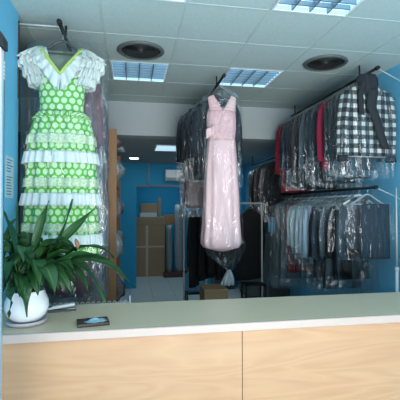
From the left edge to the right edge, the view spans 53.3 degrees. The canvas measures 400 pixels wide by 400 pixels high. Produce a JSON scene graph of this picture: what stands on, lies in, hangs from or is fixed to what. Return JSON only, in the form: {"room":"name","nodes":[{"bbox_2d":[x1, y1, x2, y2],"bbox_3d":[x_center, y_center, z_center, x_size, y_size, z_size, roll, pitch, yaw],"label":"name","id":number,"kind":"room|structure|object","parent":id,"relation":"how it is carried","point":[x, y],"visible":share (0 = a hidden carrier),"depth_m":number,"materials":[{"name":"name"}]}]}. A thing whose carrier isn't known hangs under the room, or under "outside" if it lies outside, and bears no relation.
{"room":"laundry","nodes":[
{"label":"laundry","id":0,"kind":"room"},
{"bbox_2d":[0,0,18,307],"bbox_3d":[-1.093,0.049,0.682,0.280,3.526,4.520,0,-1,-10],"label":"wall","id":1,"kind":"structure","parent":0,"point":[9,17],"depth_m":2.76,"materials":[{"name":"blue paint"}]},
{"bbox_2d":[5,155,13,197],"bbox_3d":[-1.307,-0.155,2.737,0.002,0.285,0.175,0,-1,-10],"label":"notice","id":2,"kind":"object","parent":1,"relation":"attached to","point":[9,160],"visible":1,"depth_m":2.73,"materials":[{"name":"paper"}]},
{"bbox_2d":[17,21,58,97],"bbox_3d":[-1.192,-1.034,2.958,0.299,0.570,0.016,0,-1,-10],"label":"bracket","id":3,"kind":"object","parent":1,"relation":"attached to","point":[19,23],"visible":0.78,"depth_m":2.94,"materials":[{"name":"grey metal"}]},
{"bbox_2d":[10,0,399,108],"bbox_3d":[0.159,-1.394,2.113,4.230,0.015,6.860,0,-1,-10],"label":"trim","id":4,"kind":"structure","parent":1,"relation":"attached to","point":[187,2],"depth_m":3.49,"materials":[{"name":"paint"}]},
{"bbox_2d":[18,140,50,297],"bbox_3d":[-2.963,0.161,7.105,0.200,3.526,8.780,0,-1,-10],"label":"wall","id":5,"kind":"structure","parent":0,"point":[22,147],"depth_m":5.88,"materials":[{"name":"blue paint"}]},
{"bbox_2d":[18,135,274,164],"bbox_3d":[-1.003,-0.844,8.779,4.230,0.050,6.190,0,-1,-10],"label":"ceiling","id":6,"kind":"structure","parent":0,"point":[143,149],"depth_m":6.98,"materials":[{"name":"grey paint"}]},
{"bbox_2d":[49,269,244,305],"bbox_3d":[-0.310,1.942,5.242,4.800,0.100,13.300,0,-1,-10],"label":"floor","id":7,"kind":"structure","parent":0,"point":[150,288],"depth_m":8.38,"materials":[{"name":"grey tile"}]},
{"bbox_2d":[0,31,7,399],"bbox_3d":[-0.783,0.600,1.396,0.240,2.447,0.200,0,-1,-10],"label":"metal post","id":8,"kind":"object","parent":7,"relation":"on","point":[3,42],"visible":1,"depth_m":1.43,"materials":[{"name":"white metal"}]},
{"bbox_2d":[78,129,119,304],"bbox_3d":[-1.409,0.537,5.852,0.435,2.729,2.330,0,-1,-10],"label":"shelving unit","id":9,"kind":"object","parent":7,"relation":"on","point":[110,187],"visible":0.28,"depth_m":4.73,"materials":[{"name":"brown wood"}]},
{"bbox_2d":[136,216,164,276],"bbox_3d":[-1.336,1.216,10.667,0.735,1.539,0.684,0,-1,-10],"label":"cardboard box","id":10,"kind":"object","parent":7,"relation":"on","point":[150,231],"visible":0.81,"depth_m":10.33,"materials":[{"name":"brown cardboard"}]},
{"bbox_2d":[163,270,186,277],"bbox_3d":[-0.538,1.932,10.456,0.860,0.098,0.550,0,-1,-10],"label":"pallet base","id":11,"kind":"object","parent":7,"relation":"on","point":[173,273],"visible":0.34,"depth_m":10.18,"materials":[{"name":"brown wood"}]},
{"bbox_2d":[166,223,171,272],"bbox_3d":[-0.800,1.247,10.397,0.155,1.270,0.159,0,-1,-10],"label":"roll","id":12,"kind":"object","parent":11,"relation":"on","point":[169,227],"visible":1,"depth_m":10.33,"materials":[{"name":"grey plastic"}]},
{"bbox_2d":[174,203,182,271],"bbox_3d":[-0.555,0.984,10.446,0.229,1.802,0.231,0,-1,-10],"label":"roll","id":13,"kind":"object","parent":11,"relation":"on","point":[178,251],"visible":0.95,"depth_m":10.35,"materials":[{"name":"grey plastic"}]},
{"bbox_2d":[2,292,399,399],"bbox_3d":[0.469,1.269,2.558,3.444,1.150,0.587,0,-1,-10],"label":"counter","id":14,"kind":"object","parent":7,"relation":"on","point":[339,346],"depth_m":2.27,"materials":[{"name":"beige laminate"}]},
{"bbox_2d":[48,302,75,312],"bbox_3d":[-0.859,0.669,2.486,0.165,0.047,0.040,0,-1,-18],"label":"book","id":15,"kind":"object","parent":14,"relation":"on","point":[51,309],"visible":0.95,"depth_m":2.48,"materials":[{"name":"white paper"}]},
{"bbox_2d":[3,199,133,327],"bbox_3d":[-0.774,0.342,2.296,0.692,0.695,0.368,1,-1,-31],"label":"potted plant","id":16,"kind":"object","parent":14,"relation":"on","point":[30,262],"visible":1,"depth_m":2.19,"materials":[{"name":"green plant"}]},
{"bbox_2d":[76,316,109,327],"bbox_3d":[-0.597,0.679,2.219,0.170,0.017,0.120,0,-1,-20],"label":"tray","id":17,"kind":"object","parent":14,"relation":"on","point":[81,323],"visible":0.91,"depth_m":2.18,"materials":[{"name":"black plastic"}]},
{"bbox_2d":[3,292,399,333],"bbox_3d":[0.467,0.718,2.579,3.444,0.045,0.565,0,-1,-10],"label":"countertop","id":18,"kind":"structure","parent":14,"relation":"on","point":[191,312],"depth_m":2.48,"materials":[{"name":"beige laminate"}]},
{"bbox_2d":[182,202,263,300],"bbox_3d":[0.340,0.958,5.728,1.200,1.849,0.440,0,-1,-10],"label":"clothes rack","id":19,"kind":"object","parent":7,"relation":"on","point":[183,203],"visible":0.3,"depth_m":5.79,"materials":[{"name":"grey metal"}]},
{"label":"clothes hanger","id":20,"kind":"object","parent":19,"relation":"hanging from","visible":0},
{"bbox_2d":[216,251,225,279],"bbox_3d":[0.301,0.625,5.726,0.095,0.993,0.362,0,-1,18],"label":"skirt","id":21,"kind":"object","parent":20,"relation":"hanging from","point":[220,255],"visible":0.36,"depth_m":5.59,"materials":[{"name":"fabric"}]},
{"bbox_3d":[0.044,0.112,5.691,0.018,0.197,0.310,0,-1,20],"label":"clothes hanger","id":22,"kind":"object","parent":19,"relation":"hanging from","visible":0},
{"bbox_2d":[197,209,207,280],"bbox_3d":[0.043,0.628,5.683,0.097,0.998,0.366,0,-1,20],"label":"trousers","id":23,"kind":"object","parent":22,"relation":"hanging from","point":[202,252],"visible":0.5,"depth_m":5.55,"materials":[{"name":"fabric"}]},
{"bbox_2d":[241,281,265,297],"bbox_3d":[0.712,1.503,5.326,0.284,0.779,0.224,0,-1,-10],"label":"metal stand","id":24,"kind":"object","parent":7,"relation":"on","point":[255,283],"visible":0.39,"depth_m":5.31,"materials":[{"name":"black metal"}]},
{"bbox_2d":[239,232,289,296],"bbox_3d":[1.158,1.271,7.540,0.373,1.319,1.900,0,-1,-10],"label":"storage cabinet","id":25,"kind":"object","parent":7,"relation":"on","point":[276,286],"visible":0.28,"depth_m":6.62,"materials":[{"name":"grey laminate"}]},
{"bbox_2d":[395,188,398,291],"bbox_3d":[1.845,0.875,3.729,0.100,1.979,0.100,0,-1,-10],"label":"upright","id":26,"kind":"object","parent":7,"relation":"on","point":[396,267],"visible":0.52,"depth_m":3.73,"materials":[{"name":"white metal"}]},
{"bbox_3d":[0.172,1.665,5.102,0.420,0.447,0.450,0,-1,-10],"label":"crate","id":27,"kind":"object","parent":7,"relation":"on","visible":0},
{"bbox_2d":[200,284,227,299],"bbox_3d":[0.173,1.274,5.107,0.300,0.330,0.354,0,-1,-10],"label":"cardboard box","id":28,"kind":"object","parent":27,"relation":"on","point":[207,291],"visible":0.56,"depth_m":4.96,"materials":[{"name":"brown cardboard"}]},
{"bbox_2d":[18,97,307,141],"bbox_3d":[-0.451,-1.251,5.613,4.230,0.754,0.250,0,-1,-10],"label":"beam","id":29,"kind":"structure","parent":0,"point":[140,120],"depth_m":5.46,"materials":[{"name":"white paint"}]},
{"bbox_2d":[137,187,200,269],"bbox_3d":[-1.457,0.612,11.360,4.230,2.772,0.100,0,-1,-10],"label":"wall","id":30,"kind":"structure","parent":0,"point":[170,196],"depth_m":11.41,"materials":[{"name":"blue paint"}]},
{"bbox_2d":[120,163,244,288],"bbox_3d":[-1.039,0.570,8.956,4.230,2.772,0.120,0,-1,-10],"label":"wall","id":31,"kind":"structure","parent":0,"point":[136,173],"depth_m":8.82,"materials":[{"name":"blue paint"}]},
{"bbox_2d":[165,170,183,180],"bbox_3d":[-0.374,-0.547,8.919,0.800,0.254,0.210,0,-1,-10],"label":"air conditioner","id":32,"kind":"object","parent":31,"relation":"attached to","point":[170,175],"visible":0.55,"depth_m":8.80,"materials":[{"name":"white plastic"}]},
{"bbox_2d":[13,0,399,109],"bbox_3d":[0.060,-1.400,2.096,4.430,0.020,6.860,0,-1,-10],"label":"ceiling","id":33,"kind":"structure","parent":0,"point":[127,17],"depth_m":3.39,"materials":[{"name":"tile"}]},
{"bbox_2d":[56,19,71,51],"bbox_3d":[-1.204,-1.294,3.994,0.038,0.125,2.362,0,-1,-10],"label":"rail","id":34,"kind":"object","parent":33,"relation":"attached to","point":[59,21],"visible":0.5,"depth_m":3.01,"materials":[{"name":"black metal"}]},
{"bbox_2d":[47,30,77,55],"bbox_3d":[-1.044,-1.200,3.027,0.330,0.197,0.018,0,-1,-10],"label":"clothes hanger","id":35,"kind":"object","parent":34,"relation":"hanging from","point":[62,40],"visible":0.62,"depth_m":3.02,"materials":[{"name":"metal"}]},
{"bbox_2d":[17,46,106,257],"bbox_3d":[-1.030,-0.399,3.016,0.687,1.724,0.470,0,-1,-10],"label":"dress","id":36,"kind":"object","parent":35,"relation":"hanging from","point":[60,160],"visible":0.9,"depth_m":2.90,"materials":[{"name":"green fabric"}]},
{"bbox_3d":[-1.098,-1.193,3.383,0.349,0.197,0.018,0,-1,-10],"label":"clothes hanger","id":37,"kind":"object","parent":34,"relation":"hanging from","visible":0},
{"bbox_2d":[36,82,102,293],"bbox_3d":[-1.093,-0.189,3.371,0.590,2.081,0.214,0,-1,-11],"label":"coat","id":38,"kind":"object","parent":37,"relation":"hanging from","point":[93,106],"visible":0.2,"depth_m":3.35,"materials":[{"name":"fabric"}]},
{"bbox_3d":[-1.136,-1.189,3.599,0.349,0.197,0.018,0,-1,-10],"label":"clothes hanger","id":39,"kind":"object","parent":34,"relation":"hanging from","visible":0},
{"bbox_2d":[51,90,104,297],"bbox_3d":[-1.134,-0.141,3.581,0.584,2.172,0.209,0,-1,-8],"label":"coat","id":40,"kind":"object","parent":39,"relation":"hanging from","point":[63,295],"visible":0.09,"depth_m":3.52,"materials":[{"name":"fabric"}]},
{"bbox_3d":[-1.175,-1.186,3.826,0.349,0.197,0.018,0,-1,-10],"label":"clothes hanger","id":41,"kind":"object","parent":34,"relation":"hanging from","visible":0},
{"bbox_2d":[93,95,105,292],"bbox_3d":[-1.179,-0.127,3.802,0.584,2.192,0.210,0,-1,-12],"label":"coat","id":42,"kind":"object","parent":41,"relation":"hanging from","point":[104,150],"visible":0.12,"depth_m":3.85,"materials":[{"name":"fabric"}]},
{"bbox_3d":[-1.256,-1.177,4.289,0.349,0.197,0.018,0,-1,-10],"label":"clothes hanger","id":43,"kind":"object","parent":34,"relation":"hanging from","visible":0},
{"bbox_2d":[98,109,108,280],"bbox_3d":[-1.249,-0.138,4.271,0.577,2.165,0.196,0,-1,-9],"label":"coat","id":44,"kind":"object","parent":43,"relation":"hanging from","point":[100,157],"visible":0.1,"depth_m":4.26,"materials":[{"name":"plastic"}]},
{"bbox_2d":[110,61,168,82],"bbox_3d":[-0.641,-1.410,4.212,0.580,0.126,0.580,0,-1,-10],"label":"ceiling light","id":45,"kind":"object","parent":33,"relation":"attached to","point":[121,70],"visible":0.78,"depth_m":4.21,"materials":[{"name":"white plastic"}]},
{"bbox_2d":[117,41,163,59],"bbox_3d":[-0.538,-1.351,3.620,0.428,0.024,0.428,0,-1,-10],"label":"ceiling vent","id":46,"kind":"object","parent":33,"relation":"in","point":[135,50],"visible":1,"depth_m":3.60,"materials":[{"name":"black metal"}]},
{"bbox_2d":[199,73,225,103],"bbox_3d":[0.111,-1.281,4.746,0.038,0.125,1.532,0,-1,-10],"label":"rail","id":47,"kind":"object","parent":33,"relation":"attached to","point":[223,76],"visible":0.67,"depth_m":4.26,"materials":[{"name":"black metal"}]},
{"bbox_2d":[207,81,233,98],"bbox_3d":[0.227,-1.178,4.243,0.310,0.197,0.018,0,-1,-10],"label":"clothes hanger","id":48,"kind":"object","parent":47,"relation":"hanging from","point":[221,88],"visible":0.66,"depth_m":4.24,"materials":[{"name":"metal"}]},
{"bbox_2d":[201,95,240,285],"bbox_3d":[0.236,-0.158,4.230,0.488,2.119,0.343,0,-1,-10],"label":"gown","id":49,"kind":"object","parent":48,"relation":"hanging from","point":[220,229],"visible":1,"depth_m":4.14,"materials":[{"name":"pink fabric"}]},
{"bbox_3d":[0.111,-1.170,4.689,0.349,0.197,0.018,0,-1,-10],"label":"clothes hanger","id":50,"kind":"object","parent":47,"relation":"hanging from","visible":0},
{"bbox_2d":[184,106,198,176],"bbox_3d":[0.104,-0.721,4.678,0.645,0.979,0.161,0,-1,-9],"label":"jacket","id":51,"kind":"object","parent":50,"relation":"hanging from","point":[188,121],"visible":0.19,"depth_m":4.61,"materials":[{"name":"fabric"}]},
{"bbox_3d":[0.057,-1.167,4.883,0.349,0.197,0.018,0,-1,-10],"label":"clothes hanger","id":52,"kind":"object","parent":47,"relation":"hanging from","visible":0},
{"bbox_2d":[180,112,199,179],"bbox_3d":[0.065,-0.707,4.876,0.656,1.003,0.160,0,-1,-11],"label":"jacket","id":53,"kind":"object","parent":52,"relation":"hanging from","point":[189,177],"visible":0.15,"depth_m":4.79,"materials":[{"name":"fabric"}]},
{"bbox_3d":[0.003,-1.164,5.077,0.349,0.197,0.018,0,-1,-10],"label":"clothes hanger","id":54,"kind":"object","parent":47,"relation":"hanging from","visible":0},
{"bbox_2d":[176,115,186,178],"bbox_3d":[0.003,-0.713,5.068,0.680,0.979,0.169,0,-1,-13],"label":"jacket","id":55,"kind":"object","parent":54,"relation":"hanging from","point":[184,163],"visible":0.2,"depth_m":4.97,"materials":[{"name":"fabric"}]},
{"bbox_2d":[219,68,283,87],"bbox_3d":[0.541,-1.406,4.418,0.580,0.126,0.580,0,-1,-10],"label":"ceiling light","id":56,"kind":"object","parent":33,"relation":"attached to","point":[239,77],"visible":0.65,"depth_m":4.42,"materials":[{"name":"white plastic"}]},
{"bbox_2d":[271,0,363,16],"bbox_3d":[0.850,-1.437,2.645,0.580,0.126,0.580,0,-1,-10],"label":"ceiling light","id":57,"kind":"object","parent":33,"relation":"attached to","point":[341,8],"visible":0.92,"depth_m":2.87,"materials":[{"name":"white plastic"}]},
{"bbox_2d":[303,55,347,70],"bbox_3d":[1.235,-1.346,3.929,0.428,0.024,0.428,0,-1,-10],"label":"ceiling vent","id":58,"kind":"object","parent":33,"relation":"in","point":[323,62],"visible":1,"depth_m":3.91,"materials":[{"name":"black metal"}]},
{"bbox_3d":[0.052,-0.937,5.400,0.750,0.789,0.157,0,-1,-10],"label":"rail","id":59,"kind":"object","parent":33,"relation":"hanging from","visible":0},
{"bbox_2d":[186,179,203,207],"bbox_3d":[0.038,-0.136,5.316,0.670,0.729,0.193,0,-1,-10],"label":"dress","id":60,"kind":"object","parent":59,"relation":"hanging from","point":[195,188],"visible":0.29,"depth_m":5.23,"materials":[{"name":"fabric"}]},
{"bbox_2d":[245,64,399,295],"bbox_3d":[1.789,0.135,5.639,0.200,3.526,13.300,0,-1,-10],"label":"wall","id":61,"kind":"structure","parent":0,"point":[386,176],"depth_m":4.24,"materials":[{"name":"blue paint"}]},
{"bbox_2d":[280,185,399,198],"bbox_3d":[1.604,-0.035,5.020,0.380,0.163,2.562,0,-1,-10],"label":"rail","id":62,"kind":"object","parent":61,"relation":"attached to","point":[374,186],"visible":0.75,"depth_m":4.39,"materials":[{"name":"black metal"}]},
{"bbox_2d":[351,185,383,204],"bbox_3d":[1.643,-0.049,3.911,0.349,0.197,0.018,0,-1,-10],"label":"clothes hanger","id":63,"kind":"object","parent":62,"relation":"hanging from","point":[362,196],"visible":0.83,"depth_m":3.90,"materials":[{"name":"metal"}]},
{"bbox_2d":[361,204,389,258],"bbox_3d":[1.723,0.366,3.921,0.511,0.912,0.178,0,-1,-12],"label":"trousers","id":64,"kind":"object","parent":63,"relation":"hanging from","point":[375,220],"visible":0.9,"depth_m":3.89,"materials":[{"name":"fabric"}]},
{"bbox_3d":[1.601,-0.045,4.158,0.349,0.197,0.018,0,-1,-10],"label":"clothes hanger","id":65,"kind":"object","parent":62,"relation":"hanging from","visible":0},
{"bbox_2d":[325,197,370,279],"bbox_3d":[1.577,0.429,4.147,0.618,1.021,0.116,0,-1,-9],"label":"jacket","id":66,"kind":"object","parent":65,"relation":"hanging from","point":[350,266],"visible":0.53,"depth_m":4.09,"materials":[{"name":"fabric"}]},
{"bbox_2d":[336,197,369,255],"bbox_3d":[1.609,0.260,4.051,0.493,0.705,0.118,0,-1,-8],"label":"shirt","id":67,"kind":"object","parent":65,"relation":"hanging from","point":[348,224],"visible":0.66,"depth_m":4.00,"materials":[{"name":"fabric"}]},
{"bbox_3d":[1.561,-0.041,4.384,0.349,0.197,0.018,0,-1,-10],"label":"clothes hanger","id":68,"kind":"object","parent":62,"relation":"hanging from","visible":0},
{"bbox_2d":[316,198,360,288],"bbox_3d":[1.554,0.478,4.371,0.627,1.126,0.125,0,-1,-10],"label":"jacket","id":69,"kind":"object","parent":68,"relation":"hanging from","point":[326,284],"visible":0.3,"depth_m":4.32,"materials":[{"name":"fabric"}]},
{"bbox_3d":[1.542,-0.039,4.493,0.349,0.197,0.018,0,-1,-10],"label":"clothes hanger","id":70,"kind":"object","parent":62,"relation":"hanging from","visible":0},
{"bbox_2d":[311,198,334,281],"bbox_3d":[1.536,0.489,4.481,0.639,1.124,0.126,0,-1,-10],"label":"jacket","id":71,"kind":"object","parent":70,"relation":"hanging from","point":[316,210],"visible":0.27,"depth_m":4.41,"materials":[{"name":"fabric"}]},
{"bbox_3d":[1.523,-0.037,4.601,0.349,0.197,0.018,0,-1,-10],"label":"clothes hanger","id":72,"kind":"object","parent":62,"relation":"hanging from","visible":0},
{"bbox_2d":[308,198,329,277],"bbox_3d":[1.507,0.475,4.590,0.625,1.109,0.124,0,-1,-10],"label":"jacket","id":73,"kind":"object","parent":72,"relation":"hanging from","point":[318,204],"visible":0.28,"depth_m":4.52,"materials":[{"name":"fabric"}]},
{"bbox_3d":[1.395,-0.024,5.340,0.349,0.197,0.018,0,-1,-10],"label":"clothes hanger","id":74,"kind":"object","parent":62,"relation":"hanging from","visible":0},
{"bbox_2d":[285,199,313,272],"bbox_3d":[1.381,0.535,5.328,0.671,1.202,0.166,0,-1,-10],"label":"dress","id":75,"kind":"object","parent":74,"relation":"hanging from","point":[294,265],"visible":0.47,"depth_m":5.25,"materials":[{"name":"fabric"}]},
{"bbox_3d":[1.360,-0.020,5.537,0.349,0.197,0.018,0,-1,-10],"label":"clothes hanger","id":76,"kind":"object","parent":62,"relation":"hanging from","visible":0},
{"bbox_2d":[279,200,313,278],"bbox_3d":[1.340,0.579,5.522,0.703,1.287,0.167,0,-1,-10],"label":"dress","id":77,"kind":"object","parent":76,"relation":"hanging from","point":[283,273],"visible":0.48,"depth_m":5.46,"materials":[{"name":"fabric"}]},
{"bbox_3d":[1.326,-0.017,5.734,0.349,0.197,0.018,0,-1,-10],"label":"clothes hanger","id":78,"kind":"object","parent":62,"relation":"hanging from","visible":0},
{"bbox_2d":[274,200,291,275],"bbox_3d":[1.312,0.586,5.722,0.702,1.274,0.161,0,-1,-13],"label":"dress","id":79,"kind":"object","parent":78,"relation":"hanging from","point":[277,211],"visible":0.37,"depth_m":5.64,"materials":[{"name":"fabric"}]},
{"bbox_3d":[1.580,-0.042,4.276,0.349,0.197,0.018,0,-1,-10],"label":"clothes hanger","id":80,"kind":"object","parent":62,"relation":"hanging from","visible":0},
{"bbox_2d":[319,198,363,280],"bbox_3d":[1.549,0.457,4.262,0.640,1.077,0.127,0,-1,-9],"label":"shirt","id":81,"kind":"object","parent":80,"relation":"hanging from","point":[329,262],"visible":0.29,"depth_m":4.21,"materials":[{"name":"fabric"}]},
{"bbox_3d":[1.504,-0.035,4.709,0.349,0.197,0.018,0,-1,-10],"label":"clothes hanger","id":82,"kind":"object","parent":62,"relation":"hanging from","visible":0},
{"bbox_2d":[303,198,325,263],"bbox_3d":[1.480,0.407,4.698,0.617,0.969,0.123,0,-1,-11],"label":"shirt","id":83,"kind":"object","parent":82,"relation":"hanging from","point":[306,216],"visible":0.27,"depth_m":4.62,"materials":[{"name":"fabric"}]},
{"bbox_3d":[1.486,-0.033,4.818,0.349,0.197,0.018,0,-1,-10],"label":"clothes hanger","id":84,"kind":"object","parent":62,"relation":"hanging from","visible":0},
{"bbox_2d":[299,199,319,258],"bbox_3d":[1.484,0.387,4.808,0.637,0.918,0.121,0,-1,-9],"label":"shirt","id":85,"kind":"object","parent":84,"relation":"hanging from","point":[304,208],"visible":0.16,"depth_m":4.76,"materials":[{"name":"fabric"}]},
{"bbox_3d":[1.463,-0.031,4.946,0.349,0.197,0.018,0,-1,-10],"label":"clothes hanger","id":86,"kind":"object","parent":62,"relation":"hanging from","visible":0},
{"bbox_2d":[295,199,315,255],"bbox_3d":[1.460,0.341,4.942,0.641,0.811,0.121,0,-1,-10],"label":"shirt","id":87,"kind":"object","parent":86,"relation":"hanging from","point":[300,208],"visible":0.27,"depth_m":4.88,"materials":[{"name":"fabric"}]},
{"bbox_3d":[1.441,-0.029,5.074,0.349,0.197,0.018,0,-1,-10],"label":"clothes hanger","id":88,"kind":"object","parent":62,"relation":"hanging from","visible":0},
{"bbox_2d":[290,199,311,257],"bbox_3d":[1.413,0.376,5.065,0.631,0.894,0.124,0,-1,-10],"label":"shirt","id":89,"kind":"object","parent":88,"relation":"hanging from","point":[295,208],"visible":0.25,"depth_m":5.00,"materials":[{"name":"fabric"}]},
{"bbox_2d":[291,65,399,116],"bbox_3d":[1.656,-1.208,4.740,0.380,0.270,2.032,0,-1,-10],"label":"rail","id":90,"kind":"object","parent":61,"relation":"attached to","point":[376,68],"visible":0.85,"depth_m":4.46,"materials":[{"name":"black metal"}]},
{"bbox_3d":[1.595,-1.161,4.095,0.349,0.197,0.018,0,-1,-10],"label":"clothes hanger","id":91,"kind":"object","parent":90,"relation":"hanging from","visible":0},
{"bbox_2d":[328,85,380,169],"bbox_3d":[1.605,-0.716,4.071,0.631,0.962,0.152,0,-1,-10],"label":"jacket","id":92,"kind":"object","parent":91,"relation":"hanging from","point":[352,163],"visible":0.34,"depth_m":4.03,"materials":[{"name":"plastic"}]},
{"bbox_3d":[1.574,-1.159,4.213,0.349,0.197,0.018,0,-1,-10],"label":"clothes hanger","id":93,"kind":"object","parent":90,"relation":"hanging from","visible":0},
{"bbox_2d":[323,98,370,178],"bbox_3d":[1.587,-0.695,4.207,0.648,1.002,0.124,0,-1,-11],"label":"jacket","id":94,"kind":"object","parent":93,"relation":"hanging from","point":[334,173],"visible":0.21,"depth_m":4.15,"materials":[{"name":"plastic"}]},
{"bbox_3d":[1.555,-1.157,4.321,0.349,0.197,0.018,0,-1,-10],"label":"clothes hanger","id":95,"kind":"object","parent":90,"relation":"hanging from","visible":0},
{"bbox_2d":[316,98,331,169],"bbox_3d":[1.552,-0.733,4.312,0.617,0.819,0.094,0,-1,-9],"label":"jacket","id":96,"kind":"object","parent":95,"relation":"hanging from","point":[320,142],"visible":0.2,"depth_m":4.25,"materials":[{"name":"fabric"}]},
{"bbox_3d":[1.535,-1.155,4.440,0.349,0.197,0.018,0,-1,-10],"label":"clothes hanger","id":97,"kind":"object","parent":90,"relation":"hanging from","visible":0},
{"bbox_2d":[313,104,354,182],"bbox_3d":[1.522,-0.667,4.428,0.633,1.057,0.125,0,-1,-11],"label":"jacket","id":98,"kind":"object","parent":97,"relation":"hanging from","point":[323,174],"visible":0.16,"depth_m":4.36,"materials":[{"name":"fabric"}]},
{"bbox_3d":[1.514,-1.153,4.558,0.349,0.197,0.018,0,-1,-10],"label":"clothes hanger","id":99,"kind":"object","parent":90,"relation":"hanging from","visible":0},
{"bbox_2d":[308,106,318,178],"bbox_3d":[1.519,-0.682,4.552,0.653,1.021,0.116,0,-1,-10],"label":"jacket","id":100,"kind":"object","parent":99,"relation":"hanging from","point":[311,116],"visible":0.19,"depth_m":4.48,"materials":[{"name":"fabric"}]},
{"bbox_3d":[1.493,-1.151,4.676,0.349,0.197,0.018,0,-1,-10],"label":"clothes hanger","id":101,"kind":"object","parent":90,"relation":"hanging from","visible":0},
{"bbox_2d":[303,109,345,183],"bbox_3d":[1.502,-0.677,4.672,0.668,1.037,0.118,0,-1,-10],"label":"jacket","id":102,"kind":"object","parent":101,"relation":"hanging from","point":[306,160],"visible":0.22,"depth_m":4.60,"materials":[{"name":"fabric"}]},
{"bbox_3d":[1.473,-1.149,4.794,0.349,0.197,0.018,0,-1,-10],"label":"clothes hanger","id":103,"kind":"object","parent":90,"relation":"hanging from","visible":0},
{"bbox_2d":[299,112,309,179],"bbox_3d":[1.467,-0.691,4.785,0.628,1.001,0.124,0,-1,-10],"label":"jacket","id":104,"kind":"object","parent":103,"relation":"hanging from","point":[301,165],"visible":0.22,"depth_m":4.73,"materials":[{"name":"fabric"}]},
{"bbox_3d":[1.452,-1.147,4.912,0.349,0.197,0.018,0,-1,-10],"label":"clothes hanger","id":105,"kind":"object","parent":90,"relation":"hanging from","visible":0},
{"bbox_2d":[293,114,336,188],"bbox_3d":[1.452,-0.646,4.901,0.673,1.072,0.118,0,-1,-10],"label":"jacket","id":106,"kind":"object","parent":105,"relation":"hanging from","point":[304,184],"visible":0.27,"depth_m":4.84,"materials":[{"name":"fabric"}]},
{"bbox_3d":[1.413,-1.143,5.139,0.349,0.197,0.018,0,-1,-10],"label":"clothes hanger","id":107,"kind":"object","parent":90,"relation":"hanging from","visible":0},
{"bbox_2d":[287,116,299,185],"bbox_3d":[1.401,-0.646,5.131,0.664,1.074,0.118,0,-1,-10],"label":"jacket","id":108,"kind":"object","parent":107,"relation":"hanging from","point":[295,181],"visible":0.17,"depth_m":5.06,"materials":[{"name":"fabric"}]},
{"bbox_3d":[1.372,-1.138,5.375,0.349,0.197,0.018,0,-1,-10],"label":"clothes hanger","id":109,"kind":"object","parent":90,"relation":"hanging from","visible":0},
{"bbox_2d":[280,122,290,184],"bbox_3d":[1.370,-0.665,5.370,0.659,1.009,0.115,0,-1,-10],"label":"jacket","id":110,"kind":"object","parent":109,"relation":"hanging from","point":[282,162],"visible":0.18,"depth_m":5.30,"materials":[{"name":"fabric"}]},
{"bbox_3d":[1.630,-1.164,3.918,0.369,0.197,0.018,0,-1,-10],"label":"clothes hanger","id":111,"kind":"object","parent":90,"relation":"hanging from","visible":0},
{"bbox_2d":[337,73,396,162],"bbox_3d":[1.633,-0.720,3.895,0.684,1.026,0.189,0,-1,-12],"label":"shirt","id":112,"kind":"object","parent":111,"relation":"hanging from","point":[366,115],"visible":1,"depth_m":3.84,"materials":[{"name":"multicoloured fabric"}]},
{"bbox_2d":[355,73,378,96],"bbox_3d":[1.630,-1.116,3.905,0.238,0.233,0.182,0,-1,-12],"label":"hood","id":113,"kind":"object","parent":112,"relation":"attached to","point":[366,84],"depth_m":3.83,"materials":[{"name":"fabric"}]},
{"bbox_3d":[1.348,-1.136,5.513,0.349,0.197,0.018,0,-1,-10],"label":"clothes hanger","id":114,"kind":"object","parent":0,"visible":0},
{"bbox_2d":[275,123,314,192],"bbox_3d":[1.349,-0.611,5.502,0.649,1.018,0.094,0,-1,-11],"label":"coat","id":115,"kind":"object","parent":114,"relation":"hanging from","point":[285,187],"visible":0.21,"depth_m":5.44,"materials":[{"name":"fabric"}]},
{"bbox_3d":[1.264,-0.625,6.160,0.349,0.197,0.018,0,-1,-10],"label":"clothes hanger","id":116,"kind":"object","parent":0,"visible":0},
{"bbox_2d":[263,163,299,217],"bbox_3d":[1.259,-0.151,6.153,0.646,1.029,0.118,0,-1,-10],"label":"coat","id":117,"kind":"object","parent":116,"relation":"hanging from","point":[272,181],"visible":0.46,"depth_m":6.09,"materials":[{"name":"fabric"}]},
{"label":"clothes hanger","id":118,"kind":"object","parent":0,"visible":0},
{"bbox_2d":[187,209,198,288],"bbox_3d":[-0.084,0.674,5.657,0.093,1.093,0.472,0,-1,16],"label":"coat","id":119,"kind":"object","parent":118,"relation":"hanging from","point":[192,234],"visible":0.84,"depth_m":5.52,"materials":[{"name":"fabric"}]},
{"label":"clothes hanger","id":120,"kind":"object","parent":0,"visible":0},
{"bbox_2d":[207,249,215,277],"bbox_3d":[0.172,0.609,5.704,0.097,0.958,0.471,0,-1,14],"label":"hanging garment","id":121,"kind":"object","parent":120,"relation":"hanging from","point":[211,254],"visible":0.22,"depth_m":5.55,"materials":[{"name":"fabric"}]},
{"label":"clothes hanger","id":122,"kind":"object","parent":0,"visible":0},
{"bbox_2d":[235,209,264,280],"bbox_3d":[0.735,0.640,5.802,0.558,1.021,0.097,1,-1,-34],"label":"coat","id":123,"kind":"object","parent":122,"relation":"hanging from","point":[248,255],"visible":0.77,"depth_m":5.74,"materials":[{"name":"fabric"}]},
{"bbox_3d":[0.189,-1.174,4.500,0.349,0.197,0.018,0,-1,-10],"label":"clothes hanger","id":124,"kind":"object","parent":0,"visible":0},
{"bbox_2d":[191,98,241,179],"bbox_3d":[0.184,-0.669,4.489,0.626,1.073,0.163,0,-1,-7],"label":"jacket","id":125,"kind":"object","parent":124,"relation":"hanging from","point":[199,125],"visible":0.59,"depth_m":4.43,"materials":[{"name":"fabric"}]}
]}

